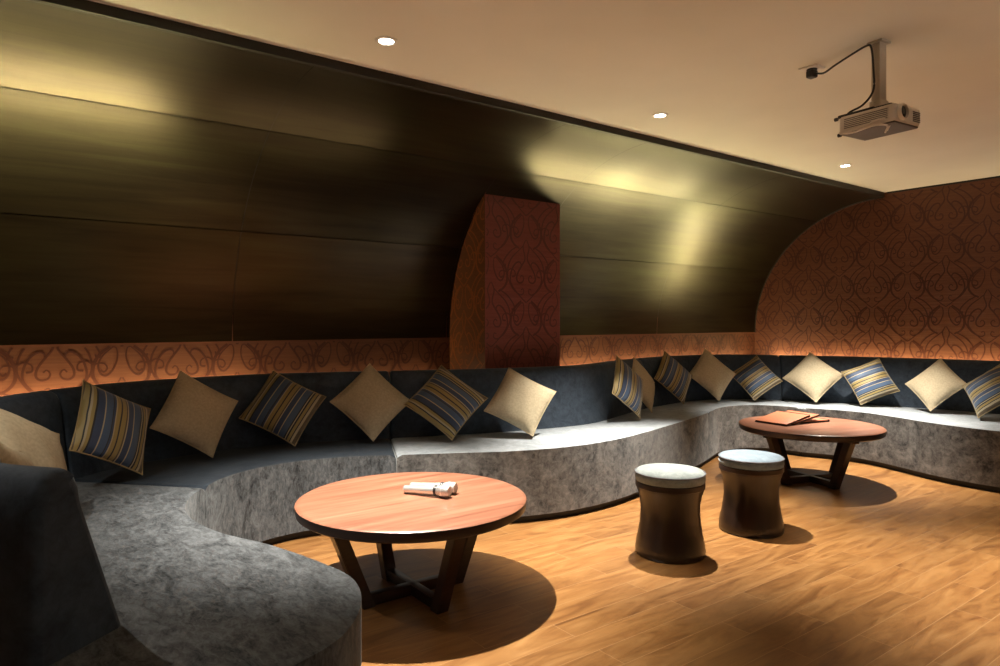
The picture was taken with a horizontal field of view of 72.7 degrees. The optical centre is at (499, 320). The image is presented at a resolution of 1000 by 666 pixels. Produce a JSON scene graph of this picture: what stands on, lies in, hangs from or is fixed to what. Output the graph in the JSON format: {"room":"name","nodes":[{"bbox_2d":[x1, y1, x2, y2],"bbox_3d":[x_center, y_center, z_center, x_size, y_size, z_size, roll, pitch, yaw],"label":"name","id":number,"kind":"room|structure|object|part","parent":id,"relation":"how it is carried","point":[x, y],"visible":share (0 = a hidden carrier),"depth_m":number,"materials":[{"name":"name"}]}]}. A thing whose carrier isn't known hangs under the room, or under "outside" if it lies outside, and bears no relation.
{"room":"karaoke lounge","nodes":[
{"label":"karaoke lounge","id":0,"kind":"room"},
{"bbox_2d":[0,315,754,395],"bbox_3d":[-0.942,-0.025,5.169,9.852,2.550,0.062,0,0,-37],"label":"wall","id":1,"kind":"structure","parent":0,"point":[23,368],"depth_m":4.64,"materials":[{"name":"paper"}]},
{"bbox_2d":[0,0,878,344],"bbox_3d":[-0.492,-0.564,4.562,9.850,1.410,1.476,0,0,-37],"label":"wall panel","id":2,"kind":"object","parent":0,"point":[156,186],"visible":0.82,"depth_m":4.31,"materials":[{"name":"black wood"}]},
{"bbox_2d":[28,0,883,196],"bbox_3d":[-0.060,-1.288,3.980,9.850,0.065,0.034,0,0,-37],"label":"trim","id":3,"kind":"structure","parent":2,"relation":"attached to","point":[82,6],"depth_m":3.56,"materials":[{"name":"black wood"}]},
{"bbox_2d":[450,193,559,368],"bbox_3d":[0.026,0.000,5.512,0.746,2.500,0.543,0,0,-37],"label":"wall pillar","id":4,"kind":"structure","parent":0,"point":[505,305],"depth_m":5.27,"materials":[{"name":"red paper"}]},
{"bbox_2d":[89,0,999,191],"bbox_3d":[1.862,-1.330,1.394,9.852,0.060,6.418,0,0,-37],"label":"ceiling","id":5,"kind":"structure","parent":0,"point":[728,80],"depth_m":3.40,"materials":[{"name":"paint"}]},
{"bbox_2d":[375,36,397,45],"bbox_3d":[-0.528,-1.297,3.158,0.104,0.006,0.104,0,0,-37],"label":"recessed light","id":6,"kind":"object","parent":5,"relation":"in","point":[382,40],"visible":1,"depth_m":3.15,"materials":[{"name":"white glass"}]},
{"bbox_2d":[652,113,668,117],"bbox_3d":[1.013,-1.297,4.302,0.104,0.006,0.104,0,0,-37],"label":"recessed light","id":7,"kind":"object","parent":5,"relation":"in","point":[656,115],"visible":1,"depth_m":4.30,"materials":[{"name":"white"}]},
{"bbox_2d":[798,63,824,72],"bbox_3d":[1.605,-1.294,3.501,0.094,0.012,0.094,0,0,-37],"label":"socket","id":8,"kind":"object","parent":5,"relation":"attached to","point":[815,66],"visible":0.8,"depth_m":3.48,"materials":[{"name":"white plastic"}]},
{"bbox_2d":[838,164,851,166],"bbox_3d":[2.893,-1.297,5.699,0.104,0.006,0.104,0,0,-37],"label":"recessed light","id":9,"kind":"object","parent":5,"relation":"in","point":[842,165],"visible":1,"depth_m":5.69,"materials":[{"name":"white glass"}]},
{"bbox_2d":[806,38,919,140],"bbox_3d":[1.704,-1.084,3.273,0.225,0.432,0.535,0,0,-31],"label":"projector","id":10,"kind":"object","parent":5,"relation":"hanging from","point":[882,118],"visible":1,"depth_m":3.15,"materials":[{"name":"white plastic"}]},
{"bbox_3d":[1.653,-1.123,3.307,0.063,0.334,0.355,0,0,-19],"label":"power cord","id":11,"kind":"part","parent":10,"relation":"part of","materials":[{"name":"black plastic"}]},
{"bbox_3d":[1.756,-0.975,3.200,0.156,0.018,0.255,0,0,-31],"label":"mount plate","id":12,"kind":"part","parent":10,"relation":"part of","materials":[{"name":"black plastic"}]},
{"bbox_2d":[844,108,886,128],"bbox_3d":[1.679,-0.927,3.126,0.003,0.054,0.205,0,0,-31],"label":"vent","id":13,"kind":"object","parent":10,"relation":"attached to","point":[885,108],"depth_m":3.13,"materials":[{"name":"beige plastic"}]},
{"bbox_3d":[1.770,-0.885,3.177,0.194,0.010,0.254,0,0,-31],"label":"panel","id":14,"kind":"part","parent":10,"relation":"part of","materials":[{"name":"grey plastic"}]},
{"bbox_3d":[1.794,-0.930,3.027,0.055,0.055,0.008,0,0,-31],"label":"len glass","id":15,"kind":"part","parent":10,"relation":"part of","materials":[{"name":"black glass"}]},
{"bbox_2d":[913,111,919,122],"bbox_3d":[1.894,-0.925,3.093,0.058,0.046,0.004,0,0,-31],"label":"grille","id":16,"kind":"object","parent":10,"relation":"attached to","point":[916,114],"depth_m":3.09,"materials":[{"name":"grey plastic"}]},
{"bbox_2d":[271,454,999,665],"bbox_3d":[1.425,1.280,1.982,9.852,0.060,7.882,0,0,-37],"label":"floor","id":17,"kind":"structure","parent":0,"point":[886,567],"depth_m":3.16,"materials":[{"name":"brown wood"}]},
{"bbox_2d":[0,391,360,665],"bbox_3d":[-1.452,0.801,2.452,1.190,0.898,2.658,0,0,-37],"label":"sofa section","id":18,"kind":"object","parent":17,"relation":"on","point":[92,574],"visible":0.99,"depth_m":1.77,"materials":[{"name":"black fabric"}]},
{"bbox_2d":[0,442,33,465],"bbox_3d":[-1.475,0.546,2.093,0.128,0.402,0.408,0,0,-25],"label":"throw cushion","id":19,"kind":"object","parent":18,"relation":"on","point":[8,455],"visible":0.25,"depth_m":2.01,"materials":[{"name":"beige fabric"}]},
{"bbox_2d":[0,409,66,469],"bbox_3d":[-1.813,0.525,2.584,0.270,0.500,0.536,0,0,16],"label":"throw cushion","id":20,"kind":"object","parent":18,"relation":"on","point":[43,447],"visible":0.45,"depth_m":2.58,"materials":[{"name":"beige fabric"}]},
{"bbox_3d":[-1.796,0.776,2.425,0.604,0.848,2.291,0,0,-37],"label":"backrest","id":21,"kind":"part","parent":18,"relation":"part of","materials":[{"name":"fabric"}]},
{"bbox_3d":[-1.415,1.002,2.456,1.126,0.405,2.621,0,0,-37],"label":"seat","id":22,"kind":"part","parent":18,"relation":"part of","materials":[{"name":"fabric"}]},
{"bbox_2d":[49,371,395,544],"bbox_3d":[-1.441,0.801,3.959,2.058,0.898,1.136,0,0,-37],"label":"sofa section","id":23,"kind":"object","parent":17,"relation":"on","point":[254,479],"visible":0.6,"depth_m":3.89,"materials":[{"name":"black fabric"}]},
{"bbox_2d":[69,380,150,474],"bbox_3d":[-1.930,0.536,3.393,0.212,0.488,0.507,0,0,32],"label":"throw cushion","id":24,"kind":"object","parent":23,"relation":"on","point":[109,427],"visible":1,"depth_m":3.33,"materials":[{"name":"multicoloured fabric"}]},
{"bbox_2d":[150,370,237,457],"bbox_3d":[-1.729,0.532,3.875,0.515,0.498,0.179,0,0,-40],"label":"throw cushion","id":25,"kind":"object","parent":23,"relation":"on","point":[195,414],"visible":1,"depth_m":3.83,"materials":[{"name":"beige fabric"}]},
{"bbox_3d":[-1.627,0.776,4.200,2.064,0.848,0.518,0,0,-41],"label":"backrest","id":26,"kind":"part","parent":23,"relation":"part of","materials":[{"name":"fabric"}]},
{"bbox_3d":[-1.415,1.002,3.938,2.006,0.405,1.072,0,0,-37],"label":"seat","id":27,"kind":"part","parent":23,"relation":"part of","materials":[{"name":"fabric"}]},
{"bbox_2d":[239,370,325,445],"bbox_3d":[-1.371,0.550,4.313,0.491,0.460,0.232,0,0,-2],"label":"throw cushion","id":28,"kind":"object","parent":23,"relation":"on","point":[282,407],"visible":1,"depth_m":4.26,"materials":[{"name":"multicoloured fabric"}]},
{"bbox_2d":[330,363,408,440],"bbox_3d":[-0.847,0.534,4.486,0.502,0.494,0.217,0,0,-43],"label":"throw cushion","id":29,"kind":"object","parent":23,"relation":"on","point":[370,401],"visible":0.97,"depth_m":4.43,"materials":[{"name":"beige fabric"}]},
{"bbox_2d":[294,472,526,613],"bbox_3d":[-0.398,1.028,3.111,1.042,0.444,1.042,0,0,-37],"label":"round table","id":30,"kind":"object","parent":17,"relation":"on","point":[376,509],"visible":0.99,"depth_m":2.92,"materials":[{"name":"brown wood"}]},
{"bbox_3d":[-0.644,1.053,2.928,0.215,0.394,0.058,0,0,-37],"label":"leg","id":31,"kind":"part","parent":30,"relation":"part of","materials":[{"name":"brown wood"}]},
{"bbox_3d":[-0.581,1.053,3.357,0.058,0.394,0.215,0,0,-37],"label":"leg","id":32,"kind":"part","parent":30,"relation":"part of","materials":[{"name":"brown wood"}]},
{"bbox_2d":[403,485,451,496],"bbox_3d":[-0.338,0.776,3.124,0.239,0.057,0.057,0,0,20],"label":"microphone","id":33,"kind":"object","parent":30,"relation":"on","point":[442,490],"visible":1,"depth_m":3.10,"materials":[{"name":"silver metal"}]},
{"bbox_3d":[-0.372,0.783,3.143,0.162,0.043,0.043,-3,-1,23],"label":"handle","id":34,"kind":"part","parent":33,"relation":"part of","materials":[{"name":"silver metal"}]},
{"bbox_2d":[435,485,451,496],"bbox_3d":[-0.256,0.776,3.094,0.065,0.054,0.053,0,0,23],"label":"grille","id":35,"kind":"object","parent":33,"relation":"attached to","point":[442,490],"depth_m":3.08,"materials":[{"name":"silver metal"}]},
{"bbox_2d":[410,481,457,493],"bbox_3d":[-0.314,0.776,3.186,0.237,0.057,0.057,0,0,18],"label":"microphone","id":36,"kind":"object","parent":30,"relation":"on","point":[454,485],"visible":0.53,"depth_m":3.17,"materials":[{"name":"silver metal"}]},
{"bbox_3d":[-0.348,0.783,3.204,0.161,0.043,0.043,-3,-1,21],"label":"handle","id":37,"kind":"part","parent":36,"relation":"part of","materials":[{"name":"silver metal"}]},
{"bbox_2d":[442,481,457,493],"bbox_3d":[-0.232,0.776,3.159,0.069,0.057,0.076,0,0,-37],"label":"grille","id":38,"kind":"object","parent":36,"relation":"attached to","point":[454,486],"depth_m":3.15,"materials":[{"name":"silver metal"}]},
{"bbox_3d":[-0.216,1.053,2.865,0.058,0.394,0.215,0,0,-37],"label":"leg","id":39,"kind":"part","parent":30,"relation":"part of","materials":[{"name":"brown wood"}]},
{"bbox_3d":[-0.152,1.053,3.294,0.215,0.394,0.058,0,0,-37],"label":"leg","id":40,"kind":"part","parent":30,"relation":"part of","materials":[{"name":"brown wood"}]},
{"bbox_2d":[389,359,708,522],"bbox_3d":[0.520,0.801,5.096,3.078,0.898,1.188,0,0,-37],"label":"sofa section","id":41,"kind":"object","parent":17,"relation":"on","point":[584,452],"visible":0.77,"depth_m":4.68,"materials":[{"name":"black fabric"}]},
{"bbox_2d":[404,365,487,439],"bbox_3d":[-0.359,0.542,4.560,0.503,0.472,0.278,0,0,15],"label":"throw cushion","id":42,"kind":"object","parent":41,"relation":"on","point":[445,400],"visible":1,"depth_m":4.50,"materials":[{"name":"multicoloured fabric"}]},
{"bbox_3d":[0.360,0.776,5.356,2.649,0.848,0.580,0,0,-37],"label":"backrest","id":43,"kind":"part","parent":41,"relation":"part of","materials":[{"name":"fabric"}]},
{"bbox_2d":[484,368,556,436],"bbox_3d":[0.141,0.555,4.679,0.480,0.453,0.212,0,0,10],"label":"throw cushion","id":44,"kind":"object","parent":41,"relation":"on","point":[520,401],"visible":1,"depth_m":4.63,"materials":[{"name":"beige fabric"}]},
{"bbox_3d":[0.537,1.002,5.074,3.078,0.405,1.133,0,0,-37],"label":"seat","id":45,"kind":"part","parent":41,"relation":"part of","materials":[{"name":"grey fabric"}]},
{"bbox_2d":[612,355,642,417],"bbox_3d":[1.022,0.524,5.409,0.517,0.502,0.178,0,0,-39],"label":"throw cushion","id":46,"kind":"object","parent":41,"relation":"on","point":[627,384],"visible":1,"depth_m":5.34,"materials":[{"name":"multicoloured fabric"}]},
{"bbox_2d":[632,356,654,412],"bbox_3d":[1.218,0.545,5.791,0.492,0.477,0.175,0,0,-41],"label":"throw cushion","id":47,"kind":"object","parent":41,"relation":"on","point":[648,383],"visible":0.67,"depth_m":5.74,"materials":[{"name":"beige fabric"}]},
{"bbox_2d":[635,463,705,564],"bbox_3d":[0.915,1.022,3.660,0.375,0.457,0.375,0,0,-37],"label":"stool","id":48,"kind":"object","parent":17,"relation":"on","point":[669,531],"visible":1,"depth_m":3.52,"materials":[{"name":"brown wood"}]},
{"bbox_3d":[0.915,0.828,3.660,0.370,0.069,0.370,0,0,-37],"label":"seat","id":49,"kind":"part","parent":48,"relation":"part of","materials":[{"name":"fabric"}]},
{"bbox_2d":[635,354,801,462],"bbox_3d":[2.068,0.801,6.539,1.769,0.898,1.007,0,0,-18],"label":"sofa section","id":50,"kind":"object","parent":17,"relation":"on","point":[735,404],"visible":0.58,"depth_m":6.44,"materials":[{"name":"black fabric"}]},
{"bbox_2d":[654,350,692,403],"bbox_3d":[1.637,0.530,6.396,0.505,0.498,0.224,0,0,-13],"label":"throw cushion","id":51,"kind":"object","parent":50,"relation":"on","point":[673,376],"visible":1,"depth_m":6.32,"materials":[{"name":"multicoloured fabric"}]},
{"bbox_3d":[1.992,0.776,6.757,1.775,0.848,0.522,0,0,-22],"label":"backrest","id":52,"kind":"part","parent":50,"relation":"part of","materials":[{"name":"fabric"}]},
{"bbox_2d":[690,348,735,400],"bbox_3d":[2.078,0.527,6.654,0.514,0.506,0.224,0,0,-40],"label":"throw cushion","id":53,"kind":"object","parent":50,"relation":"on","point":[709,372],"visible":0.94,"depth_m":6.59,"materials":[{"name":"beige fabric"}]},
{"bbox_3d":[2.083,1.002,6.510,1.719,0.405,0.943,0,0,-18],"label":"seat","id":54,"kind":"part","parent":50,"relation":"part of","materials":[{"name":"grey fabric"}]},
{"bbox_2d":[733,355,781,400],"bbox_3d":[2.528,0.564,6.721,0.457,0.433,0.220,0,0,-11],"label":"throw cushion","id":55,"kind":"object","parent":50,"relation":"on","point":[754,376],"visible":0.98,"depth_m":6.67,"materials":[{"name":"multicoloured fabric"}]},
{"bbox_2d":[718,449,784,538],"bbox_3d":[1.501,1.022,4.067,0.375,0.457,0.375,0,0,19],"label":"stool","id":56,"kind":"object","parent":17,"relation":"on","point":[750,508],"visible":1,"depth_m":3.93,"materials":[{"name":"brown wood"}]},
{"bbox_3d":[1.501,0.828,4.067,0.370,0.069,0.370,0,0,19],"label":"seat","id":57,"kind":"part","parent":56,"relation":"part of","materials":[{"name":"blue fabric"}]},
{"bbox_2d":[739,416,886,489],"bbox_3d":[2.401,1.028,5.271,1.042,0.444,1.042,0,0,-21],"label":"round table","id":58,"kind":"object","parent":17,"relation":"on","point":[846,433],"visible":0.9,"depth_m":5.07,"materials":[{"name":"brown wood"}]},
{"bbox_3d":[2.114,1.053,5.163,0.215,0.394,0.058,0,0,-21],"label":"leg","id":59,"kind":"part","parent":58,"relation":"part of","materials":[{"name":"brown wood"}]},
{"bbox_2d":[755,410,809,425],"bbox_3d":[2.225,0.769,5.361,0.306,0.070,0.286,0,0,-33],"label":"folder","id":60,"kind":"object","parent":58,"relation":"on","point":[783,418],"visible":1,"depth_m":5.33,"materials":[{"name":"brown"}]},
{"bbox_3d":[2.293,1.053,5.558,0.058,0.394,0.215,0,0,-21],"label":"leg","id":61,"kind":"part","parent":58,"relation":"part of","materials":[{"name":"brown wood"}]},
{"bbox_2d":[787,410,819,424],"bbox_3d":[2.324,0.770,5.418,0.306,0.068,0.286,0,0,-29],"label":"folder","id":62,"kind":"object","parent":58,"relation":"on","point":[812,415],"visible":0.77,"depth_m":5.36,"materials":[{"name":"brown"}]},
{"bbox_2d":[799,417,829,423],"bbox_3d":[2.424,0.795,5.475,0.308,0.020,0.286,0,0,-24],"label":"folder","id":63,"kind":"object","parent":58,"relation":"on","point":[814,420],"visible":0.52,"depth_m":5.37,"materials":[{"name":"brown"}]},
{"bbox_3d":[2.688,1.053,5.379,0.215,0.394,0.058,0,0,-21],"label":"leg","id":64,"kind":"part","parent":58,"relation":"part of","materials":[{"name":"brown wood"}]},
{"bbox_3d":[2.509,1.053,4.984,0.058,0.394,0.215,0,0,-21],"label":"leg","id":65,"kind":"part","parent":58,"relation":"part of","materials":[{"name":"brown wood"}]},
{"bbox_2d":[779,355,999,492],"bbox_3d":[3.791,0.801,5.757,1.315,0.898,3.126,0,0,-37],"label":"sofa section","id":66,"kind":"object","parent":17,"relation":"on","point":[948,443],"visible":0.77,"depth_m":5.79,"materials":[{"name":"black fabric"}]},
{"bbox_2d":[783,352,842,401],"bbox_3d":[3.028,0.543,6.577,0.242,0.473,0.496,0,0,-43],"label":"throw cushion","id":67,"kind":"object","parent":66,"relation":"on","point":[812,376],"visible":1,"depth_m":6.53,"materials":[{"name":"beige fabric"}]},
{"bbox_2d":[841,358,899,404],"bbox_3d":[3.450,0.567,6.340,0.453,0.432,0.194,0,0,10],"label":"throw cushion","id":68,"kind":"object","parent":66,"relation":"on","point":[870,381],"visible":1,"depth_m":6.29,"materials":[{"name":"multicoloured fabric"}]},
{"bbox_3d":[4.074,0.776,5.979,3.188,0.848,0.447,0,0,42],"label":"backrest","id":69,"kind":"part","parent":66,"relation":"part of","materials":[{"name":"fabric"}]},
{"bbox_3d":[3.776,1.002,5.724,1.251,0.405,3.089,0,0,-37],"label":"seat","id":70,"kind":"part","parent":66,"relation":"part of","materials":[{"name":"grey fabric"}]},
{"bbox_2d":[905,358,965,411],"bbox_3d":[3.787,0.555,5.915,0.216,0.456,0.471,0,0,-9],"label":"throw cushion","id":71,"kind":"object","parent":66,"relation":"on","point":[938,382],"visible":0.98,"depth_m":5.86,"materials":[{"name":"beige fabric"}]},
{"bbox_2d":[962,364,999,417],"bbox_3d":[3.931,0.555,5.445,0.220,0.455,0.468,0,0,-39],"label":"throw cushion","id":72,"kind":"object","parent":66,"relation":"on","point":[983,391],"visible":1,"depth_m":5.43,"materials":[{"name":"multicoloured fabric"}]},
{"bbox_2d":[755,178,999,360],"bbox_3d":[5.404,-0.025,4.936,0.062,2.550,7.882,0,0,-37],"label":"wall","id":73,"kind":"structure","parent":0,"point":[911,273],"depth_m":6.82,"materials":[{"name":"paper"}]},
{"bbox_2d":[755,197,883,331],"bbox_3d":[3.461,-0.557,7.490,0.012,1.397,1.464,0,0,-37],"label":"trim","id":74,"kind":"structure","parent":73,"relation":"attached to","point":[879,197],"depth_m":7.67,"materials":[{"name":"black"}]},
{"bbox_2d":[887,176,999,193],"bbox_3d":[5.821,-1.292,4.316,0.012,0.016,6.388,0,0,-37],"label":"trim","id":75,"kind":"structure","parent":73,"relation":"attached to","point":[994,176],"depth_m":6.44,"materials":[{"name":"black"}]}
]}

